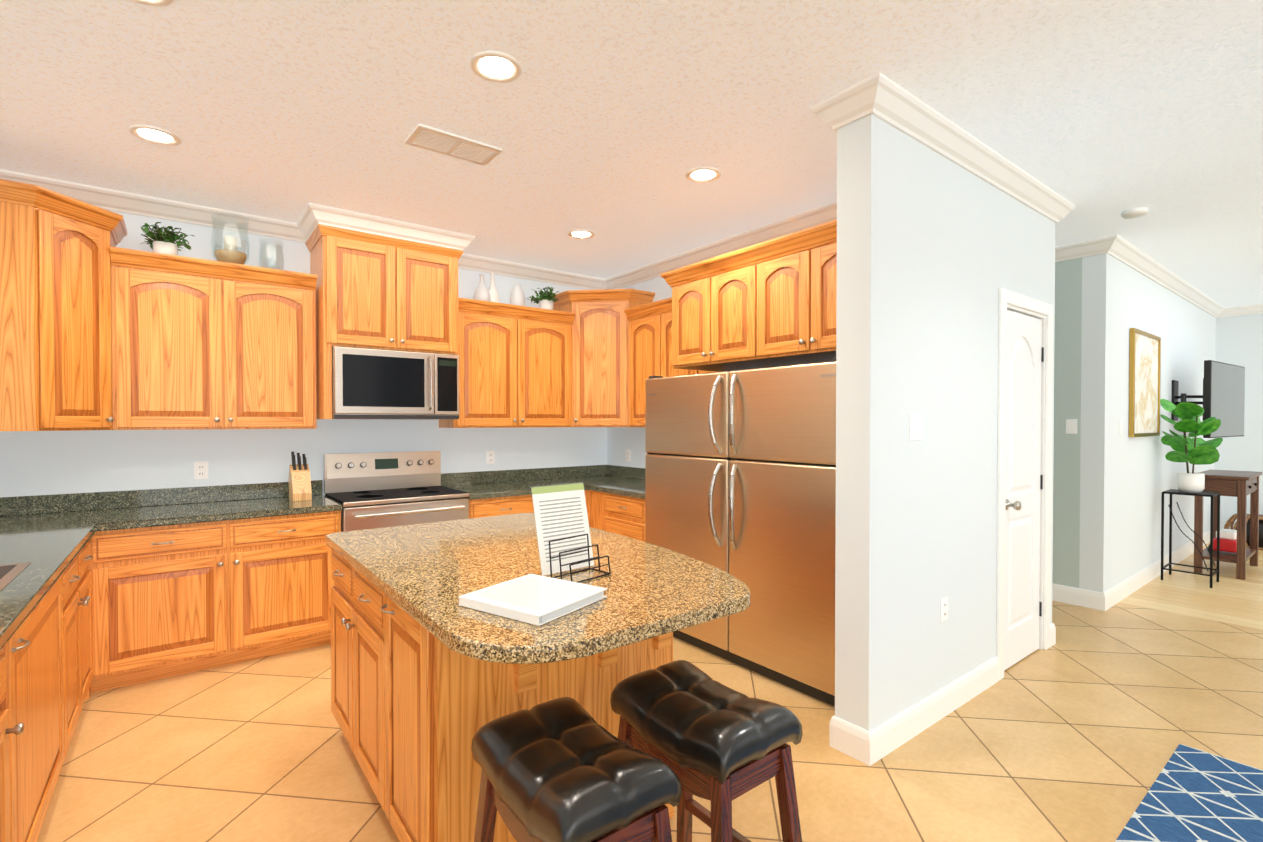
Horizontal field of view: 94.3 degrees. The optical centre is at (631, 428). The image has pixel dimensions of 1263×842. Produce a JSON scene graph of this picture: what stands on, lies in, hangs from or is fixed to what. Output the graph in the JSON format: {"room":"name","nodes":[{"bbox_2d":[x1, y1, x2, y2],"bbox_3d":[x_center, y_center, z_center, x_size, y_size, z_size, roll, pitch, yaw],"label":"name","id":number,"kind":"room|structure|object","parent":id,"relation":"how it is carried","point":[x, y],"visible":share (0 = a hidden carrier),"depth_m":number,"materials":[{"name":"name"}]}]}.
{"room":"kitchen","nodes":[
{"label":"kitchen","id":0,"kind":"room"},
{"bbox_2d":[0,210,606,496],"bbox_3d":[-1.628,-0.031,4.825,5.620,2.820,0.150,-1,1,-38],"label":"wall","id":1,"kind":"structure","parent":0,"point":[32,463],"depth_m":3.98,"materials":[{"name":"white paint"}]},
{"bbox_2d":[0,191,119,430],"bbox_3d":[-3.228,-0.572,3.112,0.699,1.160,0.599,-1,1,-38],"label":"upper cabinet","id":2,"kind":"object","parent":1,"relation":"attached to","point":[99,330],"depth_m":3.01,"materials":[{"name":"brown wood"}]},
{"bbox_2d":[0,169,306,242],"bbox_3d":[-2.941,-1.375,3.652,1.648,0.105,0.082,-1,1,-38],"label":"crown molding","id":3,"kind":"structure","parent":1,"relation":"attached to","point":[104,198],"depth_m":3.63,"materials":[{"name":"white wood"}]},
{"bbox_2d":[112,255,239,429],"bbox_3d":[-2.796,-0.482,3.604,0.582,0.970,0.347,-1,1,-38],"label":"upper cabinet","id":4,"kind":"object","parent":1,"relation":"attached to","point":[178,324],"depth_m":3.47,"materials":[{"name":"brown wood"}]},
{"bbox_2d":[140,222,193,255],"bbox_3d":[-2.825,-1.127,3.564,0.265,0.215,0.324,-1,1,-38],"label":"plant","id":5,"kind":"object","parent":4,"relation":"on","point":[162,242],"visible":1,"depth_m":3.51,"materials":[{"name":"green plant"}]},
{"bbox_2d":[211,212,249,264],"bbox_3d":[-2.586,-1.192,3.777,0.210,0.340,0.210,-1,1,-38],"label":"hurricane vase","id":6,"kind":"object","parent":4,"relation":"on","point":[229,253],"visible":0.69,"depth_m":3.74,"materials":[{"name":"clear glass"}]},
{"bbox_2d":[194,461,207,479],"bbox_3d":[-2.808,0.271,3.820,0.075,0.115,0.008,-1,1,-38],"label":"electrical outlet","id":7,"kind":"object","parent":1,"relation":"attached to","point":[200,470],"visible":1,"depth_m":3.82,"materials":[{"name":"white plastic"}]},
{"bbox_2d":[240,271,319,428],"bbox_3d":[-2.443,-0.485,3.876,0.582,0.970,0.347,-1,1,-38],"label":"upper cabinet","id":8,"kind":"object","parent":1,"relation":"attached to","point":[280,356],"depth_m":3.78,"materials":[{"name":"brown wood"}]},
{"bbox_2d":[259,238,283,269],"bbox_3d":[-2.428,-1.144,3.950,0.150,0.240,0.150,-1,1,-38],"label":"glass vase","id":9,"kind":"object","parent":8,"relation":"on","point":[265,253],"visible":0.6,"depth_m":3.94,"materials":[{"name":"clear glass"}]},
{"bbox_2d":[292,211,314,239],"bbox_3d":[-2.173,-1.378,3.939,0.082,0.105,0.360,-1,1,-38],"label":"crown molding","id":10,"kind":"structure","parent":1,"relation":"attached to","point":[302,231],"depth_m":4.06,"materials":[{"name":"white wood"}]},
{"bbox_2d":[0,465,607,516],"bbox_3d":[-1.959,0.421,4.465,4.306,0.105,0.020,-1,1,-38],"label":"backsplash","id":11,"kind":"structure","parent":1,"relation":"attached to","point":[55,503],"depth_m":3.80,"materials":[{"name":"green stone"}]},
{"bbox_2d":[308,224,463,358],"bbox_3d":[-1.793,-0.995,4.282,0.910,0.879,0.487,-1,1,-38],"label":"upper cabinet","id":12,"kind":"object","parent":1,"relation":"attached to","point":[373,291],"depth_m":4.05,"materials":[{"name":"brown wood"}]},
{"bbox_2d":[332,346,458,419],"bbox_3d":[-1.746,-0.310,4.268,0.847,0.481,0.544,-1,1,-38],"label":"microwave","id":13,"kind":"object","parent":12,"relation":"attached to","point":[384,384],"visible":0.94,"depth_m":4.06,"materials":[{"name":"silver metal"}]},
{"bbox_2d":[458,256,467,263],"bbox_3d":[-1.368,-1.385,4.559,0.082,0.105,0.360,-1,1,-38],"label":"crown molding","id":14,"kind":"structure","parent":1,"relation":"attached to","point":[460,261],"depth_m":4.83,"materials":[{"name":"white wood"}]},
{"bbox_2d":[439,303,527,427],"bbox_3d":[-1.227,-0.484,4.812,0.602,0.945,0.347,-1,1,-38],"label":"upper cabinet","id":15,"kind":"object","parent":1,"relation":"attached to","point":[493,366],"depth_m":4.69,"materials":[{"name":"brown wood"}]},
{"bbox_2d":[473,274,490,301],"bbox_3d":[-1.231,-1.139,4.821,0.140,0.260,0.140,-1,1,-38],"label":"vase","id":16,"kind":"object","parent":15,"relation":"on","point":[481,292],"visible":0.85,"depth_m":4.78,"materials":[{"name":"white ceramic"}]},
{"bbox_2d":[488,273,498,302],"bbox_3d":[-1.173,-1.160,4.942,0.110,0.300,0.110,-1,1,-38],"label":"vase","id":17,"kind":"object","parent":15,"relation":"on","point":[493,292],"visible":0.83,"depth_m":4.91,"materials":[{"name":"white ceramic"}]},
{"bbox_2d":[510,284,524,305],"bbox_3d":[-0.978,-1.121,5.017,0.130,0.220,0.130,-1,1,-38],"label":"vase","id":18,"kind":"object","parent":15,"relation":"on","point":[517,296],"visible":0.9,"depth_m":4.97,"materials":[{"name":"white ceramic"}]},
{"bbox_2d":[486,451,494,463],"bbox_3d":[-1.215,0.247,5.046,0.075,0.115,0.008,-1,1,-38],"label":"electrical outlet","id":19,"kind":"object","parent":1,"relation":"attached to","point":[490,457],"visible":1,"depth_m":5.04,"materials":[{"name":"white plastic"}]},
{"bbox_2d":[458,256,603,289],"bbox_3d":[-0.919,-1.393,5.209,1.588,0.105,0.082,-1,1,-38],"label":"crown molding","id":20,"kind":"structure","parent":1,"relation":"attached to","point":[476,263],"depth_m":5.22,"materials":[{"name":"white wood"}]},
{"bbox_2d":[528,311,571,426],"bbox_3d":[-0.858,-0.487,5.097,0.602,0.945,0.347,-1,1,-38],"label":"upper cabinet","id":21,"kind":"object","parent":1,"relation":"attached to","point":[549,336],"depth_m":5.00,"materials":[{"name":"brown wood"}]},
{"bbox_2d":[529,286,558,309],"bbox_3d":[-0.757,-1.135,5.136,0.294,0.244,0.304,-1,1,-38],"label":"plant","id":22,"kind":"object","parent":21,"relation":"on","point":[545,300],"visible":0.96,"depth_m":5.10,"materials":[{"name":"green plant"}]},
{"bbox_2d":[572,288,631,294],"bbox_3d":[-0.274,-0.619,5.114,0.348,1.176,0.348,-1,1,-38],"label":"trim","id":23,"kind":"structure","parent":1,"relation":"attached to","point":[626,291],"depth_m":5.05,"materials":[{"name":"brown wood"}]},
{"bbox_2d":[0,0,1262,307],"bbox_3d":[1.929,-1.439,2.467,14.500,0.050,8.700,-1,1,-38],"label":"ceiling","id":24,"kind":"structure","parent":0,"point":[610,124],"depth_m":2.58,"materials":[{"name":"white paint"}]},
{"bbox_2d":[131,0,172,6],"bbox_3d":[-1.568,-1.401,1.845,0.196,0.010,0.196,-1,1,-38],"label":"recessed light","id":25,"kind":"object","parent":24,"relation":"in","point":[158,3],"visible":1,"depth_m":1.92,"materials":[{"name":"white"}]},
{"bbox_2d":[129,125,180,145],"bbox_3d":[-2.296,-1.413,2.824,0.196,0.010,0.196,-1,1,-38],"label":"recessed light","id":26,"kind":"object","parent":24,"relation":"in","point":[155,135],"visible":1,"depth_m":2.82,"materials":[{"name":"white"}]},
{"bbox_2d":[304,202,475,255],"bbox_3d":[-1.624,-1.380,4.058,1.098,0.105,0.082,-1,1,-38],"label":"crown molding","id":27,"kind":"structure","parent":24,"relation":"attached to","point":[314,214],"depth_m":3.99,"materials":[{"name":"white wood"}]},
{"bbox_2d":[405,124,502,165],"bbox_3d":[-0.885,-1.413,2.926,0.420,0.012,0.220,-1,1,-38],"label":"ceiling vent","id":28,"kind":"object","parent":24,"relation":"in","point":[444,142],"visible":0.98,"depth_m":2.91,"materials":[{"name":"white metal"}]},
{"bbox_2d":[470,51,521,82],"bbox_3d":[-0.527,-1.406,2.280,0.196,0.010,0.196,-1,1,-38],"label":"recessed light","id":29,"kind":"object","parent":24,"relation":"in","point":[496,66],"visible":1,"depth_m":2.28,"materials":[{"name":"white"}]},
{"bbox_2d":[568,230,593,238],"bbox_3d":[-0.371,-1.430,4.306,0.196,0.010,0.196,-1,1,-38],"label":"recessed light","id":30,"kind":"object","parent":24,"relation":"in","point":[581,234],"visible":1,"depth_m":4.30,"materials":[{"name":"white"}]},
{"bbox_2d":[686,167,720,182],"bbox_3d":[0.400,-1.418,3.272,0.196,0.010,0.196,-1,1,-38],"label":"recessed light","id":31,"kind":"object","parent":24,"relation":"in","point":[703,174],"visible":1,"depth_m":3.27,"materials":[{"name":"white"}]},
{"bbox_2d":[1121,207,1147,218],"bbox_3d":[3.297,-1.411,3.837,0.136,0.036,0.136,-1,1,-38],"label":"smoke detector","id":32,"kind":"object","parent":24,"relation":"attached to","point":[1132,213],"visible":1,"depth_m":3.81,"materials":[{"name":"white plastic"}]},
{"bbox_2d":[607,276,671,467],"bbox_3d":[0.807,-0.028,4.555,0.150,2.820,3.250,-1,1,-38],"label":"wall","id":33,"kind":"structure","parent":0,"point":[620,440],"depth_m":5.46,"materials":[{"name":"white paint"}]},
{"bbox_2d":[572,289,651,426],"bbox_3d":[-0.169,-0.586,5.191,0.609,1.140,0.341,-1,1,-38],"label":"upper cabinet","id":34,"kind":"object","parent":33,"relation":"attached to","point":[599,318],"depth_m":5.11,"materials":[{"name":"brown wood"}]},
{"bbox_2d":[608,465,644,480],"bbox_3d":[0.226,0.413,5.172,0.020,0.105,1.567,-1,1,-38],"label":"backsplash","id":35,"kind":"structure","parent":33,"relation":"attached to","point":[613,470],"depth_m":5.51,"materials":[{"name":"green stone"}]},
{"bbox_2d":[626,449,630,461],"bbox_3d":[-0.033,0.251,5.520,0.008,0.115,0.075,-1,1,-38],"label":"electrical outlet","id":36,"kind":"object","parent":33,"relation":"attached to","point":[628,455],"visible":1,"depth_m":5.51,"materials":[{"name":"white plastic"}]},
{"bbox_2d":[628,307,651,426],"bbox_3d":[0.225,-0.495,4.961,0.267,0.965,0.507,-1,1,-38],"label":"upper cabinet","id":37,"kind":"object","parent":33,"relation":"attached to","point":[640,322],"depth_m":4.96,"materials":[{"name":"brown wood"}]},
{"bbox_2d":[652,303,699,376],"bbox_3d":[0.451,-0.492,4.667,0.267,0.965,0.506,-1,1,-38],"label":"upper cabinet","id":38,"kind":"object","parent":33,"relation":"attached to","point":[659,314],"depth_m":4.72,"materials":[{"name":"brown wood"}]},
{"bbox_2d":[668,271,729,373],"bbox_3d":[0.681,-0.707,3.997,0.717,0.590,0.446,-1,1,-38],"label":"upper cabinet","id":39,"kind":"object","parent":33,"relation":"attached to","point":[684,303],"depth_m":3.86,"materials":[{"name":"brown wood"}]},
{"bbox_2d":[604,201,836,288],"bbox_3d":[0.716,-1.384,4.468,0.082,0.105,3.250,-1,1,-38],"label":"crown molding","id":40,"kind":"structure","parent":33,"relation":"attached to","point":[825,213],"depth_m":4.41,"materials":[{"name":"white wood"}]},
{"bbox_2d":[700,255,771,370],"bbox_3d":[0.887,-0.704,3.730,0.717,0.590,0.501,-1,1,-38],"label":"upper cabinet","id":41,"kind":"object","parent":33,"relation":"attached to","point":[721,284],"depth_m":3.59,"materials":[{"name":"brown wood"}]},
{"bbox_2d":[744,239,831,366],"bbox_3d":[1.110,-0.700,3.440,0.717,0.590,0.502,-1,1,-38],"label":"upper cabinet","id":42,"kind":"object","parent":33,"relation":"attached to","point":[770,275],"depth_m":3.30,"materials":[{"name":"brown wood"}]},
{"bbox_2d":[796,227,836,361],"bbox_3d":[1.315,-0.697,3.173,0.717,0.590,0.446,-1,1,-38],"label":"upper cabinet","id":43,"kind":"object","parent":33,"relation":"attached to","point":[816,256],"depth_m":3.05,"materials":[{"name":"brown wood"}]},
{"bbox_2d":[36,600,1262,841],"bbox_3d":[0.193,1.447,1.165,10.120,0.050,8.700,-1,1,-38],"label":"floor","id":44,"kind":"structure","parent":0,"point":[1086,724],"depth_m":2.55,"materials":[{"name":"beige tile"}]},
{"bbox_2d":[0,709,27,841],"bbox_3d":[-1.752,0.987,1.162,0.637,0.870,0.674,-1,1,-38],"label":"base cabinet","id":45,"kind":"object","parent":44,"relation":"on","point":[12,827],"depth_m":1.58,"materials":[{"name":"brown wood"}]},
{"bbox_2d":[24,701,71,841],"bbox_3d":[-2.191,0.980,1.733,0.637,0.870,1.047,-1,1,-38],"label":"base cabinet","id":46,"kind":"object","parent":44,"relation":"on","point":[47,729],"depth_m":1.93,"materials":[{"name":"brown wood"}]},
{"bbox_2d":[0,493,341,712],"bbox_3d":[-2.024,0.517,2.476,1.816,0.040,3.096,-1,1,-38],"label":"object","id":47,"kind":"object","parent":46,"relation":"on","point":[92,600],"depth_m":3.21,"materials":[{"name":"orange wood"}]},
{"bbox_2d":[288,451,311,500],"bbox_3d":[-2.252,0.316,3.976,0.110,0.324,0.200,-1,1,-38],"label":"knife block","id":48,"kind":"object","parent":47,"relation":"on","point":[299,479],"visible":1,"depth_m":3.93,"materials":[{"name":"brown wood"}]},
{"bbox_2d":[72,697,83,736],"bbox_3d":[-2.606,0.974,2.272,0.637,0.870,0.593,-1,1,-38],"label":"base cabinet","id":49,"kind":"object","parent":44,"relation":"on","point":[77,705],"depth_m":2.56,"materials":[{"name":"brown wood"}]},
{"bbox_2d":[323,451,468,531],"bbox_3d":[-1.679,0.784,4.213,0.836,1.205,0.703,-1,1,-38],"label":"stove","id":50,"kind":"object","parent":44,"relation":"on","point":[372,490],"visible":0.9,"depth_m":4.22,"materials":[{"name":"grey metal"}]},
{"bbox_2d":[469,501,517,518],"bbox_3d":[-1.125,0.946,4.718,0.649,0.870,0.647,-1,1,-38],"label":"base cabinet","id":51,"kind":"object","parent":44,"relation":"on","point":[476,510],"depth_m":4.33,"materials":[{"name":"brown wood"}]},
{"bbox_2d":[327,545,673,841],"bbox_3d":[-0.586,0.965,2.351,0.924,0.884,1.502,-1,1,-38],"label":"kitchen island","id":52,"kind":"object","parent":44,"relation":"on","point":[430,677],"depth_m":1.83,"materials":[{"name":"brown wood"}]},
{"bbox_2d":[326,513,749,684],"bbox_3d":[-0.430,0.504,2.274,1.060,0.040,1.825,-1,1,-38],"label":"island countertop","id":53,"kind":"structure","parent":52,"relation":"on","point":[652,591],"depth_m":1.83,"materials":[{"name":"brown stone"}]},
{"bbox_2d":[459,574,606,625],"bbox_3d":[-0.275,0.476,1.663,0.300,0.027,0.290,0,1,33],"label":"book","id":54,"kind":"object","parent":53,"relation":"on","point":[537,600],"visible":1,"depth_m":1.61,"materials":[{"name":"white paper"},{"name":"white plastic"}]},
{"bbox_2d":[530,482,594,576],"bbox_3d":[-0.239,0.339,2.027,0.225,0.293,0.095,-1,1,-43],"label":"paper sheet","id":55,"kind":"object","parent":53,"relation":"on","point":[560,511],"visible":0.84,"depth_m":2.02,"materials":[{"name":"paper"}]},
{"bbox_2d":[549,534,610,582],"bbox_3d":[-0.169,0.425,1.934,0.115,0.122,0.175,1,1,42],"label":"wire rack","id":56,"kind":"object","parent":53,"relation":"on","point":[589,559],"visible":0.9,"depth_m":1.93,"materials":[{"name":"black metal"}]},
{"bbox_2d":[471,697,681,841],"bbox_3d":[-0.147,1.077,1.397,0.350,0.685,0.516,-1,1,-38],"label":"stool","id":57,"kind":"object","parent":44,"relation":"on","point":[565,769],"visible":1,"depth_m":1.30,"materials":[{"name":"black leather"}]},
{"bbox_2d":[587,509,603,529],"bbox_3d":[-0.068,0.942,5.004,0.698,0.870,0.228,-1,1,-38],"label":"base cabinet","id":58,"kind":"object","parent":44,"relation":"on","point":[595,516],"depth_m":4.85,"materials":[{"name":"brown wood"}]},
{"bbox_2d":[604,505,644,541],"bbox_3d":[0.243,0.946,4.651,0.637,0.870,0.711,-1,1,-38],"label":"base cabinet","id":59,"kind":"object","parent":44,"relation":"on","point":[625,520],"depth_m":4.49,"materials":[{"name":"brown wood"}]},
{"bbox_2d":[441,477,644,512],"bbox_3d":[-0.434,0.491,4.665,1.686,0.040,1.567,-1,1,-38],"label":"countertop","id":60,"kind":"structure","parent":59,"relation":"on","point":[600,492],"depth_m":4.66,"materials":[{"name":"green stone"}]},
{"bbox_2d":[610,660,802,841],"bbox_3d":[0.196,1.074,1.648,0.350,0.685,0.516,-1,1,-38],"label":"stool","id":61,"kind":"object","parent":44,"relation":"on","point":[703,735],"visible":0.94,"depth_m":1.54,"materials":[{"name":"black leather"}]},
{"bbox_2d":[645,358,835,705],"bbox_3d":[0.849,0.510,3.671,0.857,1.741,1.560,-1,1,-38],"label":"fridge","id":62,"kind":"object","parent":44,"relation":"on","point":[740,474],"visible":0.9,"depth_m":3.27,"materials":[{"name":"grey metal"}]},
{"bbox_2d":[1115,744,1262,841],"bbox_3d":[2.186,1.419,0.944,2.410,0.008,2.320,-1,1,-38],"label":"rug","id":63,"kind":"object","parent":44,"relation":"on","point":[1194,795],"visible":1,"depth_m":2.18,"materials":[{"name":"blue fabric"}]},
{"bbox_2d":[835,114,1215,730],"bbox_3d":[4.102,-0.032,4.939,7.960,2.820,0.160,-1,1,-38],"label":"wall","id":64,"kind":"structure","parent":0,"point":[936,251],"depth_m":2.84,"materials":[{"name":"white paint"}]},
{"bbox_2d":[810,96,859,130],"bbox_3d":[1.226,-1.366,2.862,1.052,0.105,0.082,-1,1,-38],"label":"crown molding","id":65,"kind":"structure","parent":64,"relation":"attached to","point":[834,112],"depth_m":2.51,"materials":[{"name":"white wood"}]},
{"bbox_2d":[909,415,921,439],"bbox_3d":[1.301,-0.006,2.676,0.115,0.115,0.008,-1,1,-38],"label":"light switch","id":66,"kind":"object","parent":64,"relation":"attached to","point":[915,427],"visible":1,"depth_m":2.67,"materials":[{"name":"white plastic"}]},
{"bbox_2d":[861,656,998,765],"bbox_3d":[1.510,1.335,2.849,1.316,0.135,0.016,-1,1,-38],"label":"baseboard","id":67,"kind":"structure","parent":64,"relation":"attached to","point":[876,743],"depth_m":2.73,"materials":[{"name":"white wood"}]},
{"bbox_2d":[940,596,947,621],"bbox_3d":[1.531,0.882,2.863,0.075,0.115,0.008,-1,1,-38],"label":"outlet","id":68,"kind":"object","parent":64,"relation":"attached to","point":[944,609],"visible":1,"depth_m":2.85,"materials":[{"name":"white plastic"}]},
{"bbox_2d":[852,72,1071,222],"bbox_3d":[1.849,-1.368,3.037,2.252,0.105,0.082,-1,1,-38],"label":"crown molding","id":69,"kind":"structure","parent":64,"relation":"attached to","point":[882,97],"depth_m":2.76,"materials":[{"name":"white wood"}]},
{"bbox_2d":[1004,310,1043,669],"bbox_3d":[2.348,0.353,3.484,0.608,2.068,0.107,-1,1,-38],"label":"pantry door","id":70,"kind":"structure","parent":64,"relation":"in","point":[1024,477],"depth_m":3.51,"materials":[{"name":"white wood"}]},
{"bbox_2d":[996,288,1052,680],"bbox_3d":[2.297,0.306,3.542,0.800,2.175,0.178,-1,1,-38],"label":"door frame","id":71,"kind":"structure","parent":64,"relation":"attached to","point":[1015,299],"depth_m":3.54,"materials":[{"name":"white wood"}]},
{"bbox_2d":[1119,419,1121,433],"bbox_3d":[3.923,-0.019,4.696,0.075,0.115,0.008,-1,1,-38],"label":"light switch","id":72,"kind":"object","parent":64,"relation":"attached to","point":[1120,426],"visible":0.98,"depth_m":4.68,"materials":[{"name":"white plastic"}]},
{"bbox_2d":[1129,328,1160,436],"bbox_3d":[4.479,-0.384,5.101,0.900,0.900,0.033,-1,1,-38],"label":"framed art","id":73,"kind":"object","parent":64,"relation":"attached to","point":[1144,378],"visible":1,"depth_m":5.06,"materials":[{"name":"white paper"}]},
{"bbox_2d":[1100,530,1209,610],"bbox_3d":[5.371,1.300,5.821,4.500,0.135,0.016,-1,1,-38],"label":"baseboard","id":74,"kind":"structure","parent":64,"relation":"attached to","point":[1111,597],"depth_m":5.10,"materials":[{"name":"white wood"}]},
{"bbox_2d":[1101,234,1224,317],"bbox_3d":[5.351,-1.399,5.732,4.530,0.105,0.082,-1,1,-38],"label":"crown molding","id":75,"kind":"structure","parent":64,"relation":"attached to","point":[1121,249],"depth_m":5.19,"materials":[{"name":"white wood"}]},
{"bbox_2d":[1171,360,1244,437],"bbox_3d":[5.839,-0.284,5.929,1.250,0.730,0.384,-1,1,-38],"label":"tv","id":76,"kind":"object","parent":64,"relation":"attached to","point":[1223,397],"visible":0.92,"depth_m":5.73,"materials":[{"name":"black plastic"}]},
{"bbox_2d":[1047,221,1054,623],"bbox_3d":[1.621,-0.034,5.080,0.160,2.820,3.410,-1,1,-38],"label":"wall","id":77,"kind":"structure","parent":0,"point":[1050,225],"depth_m":3.75,"materials":[{"name":"white paint"}]},
{"bbox_2d":[1050,623,1055,646],"bbox_3d":[1.693,1.308,5.141,0.022,0.135,3.426,-1,1,-38],"label":"baseboard","id":78,"kind":"structure","parent":77,"relation":"attached to","point":[1052,626],"depth_m":3.76,"materials":[{"name":"white wood"}]},
{"bbox_2d":[1052,258,1081,587],"bbox_3d":[2.524,-0.044,5.964,0.150,2.820,3.410,-1,1,-38],"label":"wall","id":79,"kind":"structure","parent":0,"point":[1067,405],"depth_m":4.62,"materials":[{"name":"grey paint"}]},
{"bbox_2d":[1065,419,1076,433],"bbox_3d":[3.465,-0.018,4.613,0.008,0.115,0.075,-1,1,-38],"label":"light switch","id":80,"kind":"object","parent":79,"relation":"attached to","point":[1071,426],"visible":1,"depth_m":4.61,"materials":[{"name":"white plastic"}]},
{"bbox_2d":[1052,583,1099,609],"bbox_3d":[2.547,1.300,5.814,0.016,0.135,3.400,-1,1,-38],"label":"baseboard","id":81,"kind":"structure","parent":79,"relation":"attached to","point":[1060,593],"depth_m":4.58,"materials":[{"name":"white wood"}]},
{"bbox_2d":[1055,238,1103,261],"bbox_3d":[2.520,-1.399,5.763,0.082,0.105,3.400,-1,1,-38],"label":"crown molding","id":82,"kind":"structure","parent":79,"relation":"attached to","point":[1091,247],"depth_m":4.53,"materials":[{"name":"white wood"}]},
{"bbox_2d":[1120,542,1262,629],"bbox_3d":[5.938,1.395,5.587,4.380,0.050,8.700,-1,1,-38],"label":"floor","id":83,"kind":"structure","parent":0,"point":[1229,597],"depth_m":4.87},
{"bbox_2d":[1161,489,1219,587],"bbox_3d":[5.044,0.971,5.285,0.336,0.806,0.336,-1,1,-38],"label":"plant stand","id":84,"kind":"object","parent":83,"relation":"on","point":[1212,495],"visible":1,"depth_m":5.25,"materials":[{"name":"black metal"}]},
{"bbox_2d":[1160,399,1222,492],"bbox_3d":[4.993,0.145,5.249,0.432,0.844,0.417,-1,1,-38],"label":"fiddle-leaf fig plant","id":85,"kind":"object","parent":84,"relation":"on","point":[1197,451],"visible":1,"depth_m":5.22,"materials":[{"name":"green plant"}]},
{"bbox_2d":[1194,469,1262,579],"bbox_3d":[5.808,0.899,5.708,0.910,0.940,0.380,-1,1,-38],"label":"console table","id":86,"kind":"object","parent":83,"relation":"on","point":[1240,485],"visible":0.77,"depth_m":5.54,"materials":[{"name":"brown wood"}]},
{"bbox_2d":[1208,528,1246,552],"bbox_3d":[5.771,1.088,5.669,0.340,0.220,0.228,-1,1,-38],"label":"toy","id":87,"kind":"object","parent":86,"relation":"on","point":[1228,540],"visible":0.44,"depth_m":5.58,"materials":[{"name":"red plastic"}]},
{"bbox_2d":[1224,514,1262,549],"bbox_3d":[7.182,1.177,6.706,0.559,0.356,0.554,-1,1,-38],"label":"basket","id":88,"kind":"object","parent":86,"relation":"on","point":[1230,521],"visible":0.29,"depth_m":6.65,"materials":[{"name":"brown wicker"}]},
{"bbox_2d":[1214,313,1262,528],"bbox_3d":[8.736,-0.037,5.320,0.150,2.820,4.890,-1,1,-38],"label":"wall","id":89,"kind":"structure","parent":0,"point":[1239,340],"depth_m":7.00,"materials":[{"name":"white paint"}]},
{"bbox_2d":[1225,303,1262,316],"bbox_3d":[8.614,-1.394,5.273,0.082,0.105,4.790,-1,1,-38],"label":"crown molding","id":90,"kind":"structure","parent":89,"relation":"attached to","point":[1254,308],"depth_m":6.97,"materials":[{"name":"white"}]}
]}

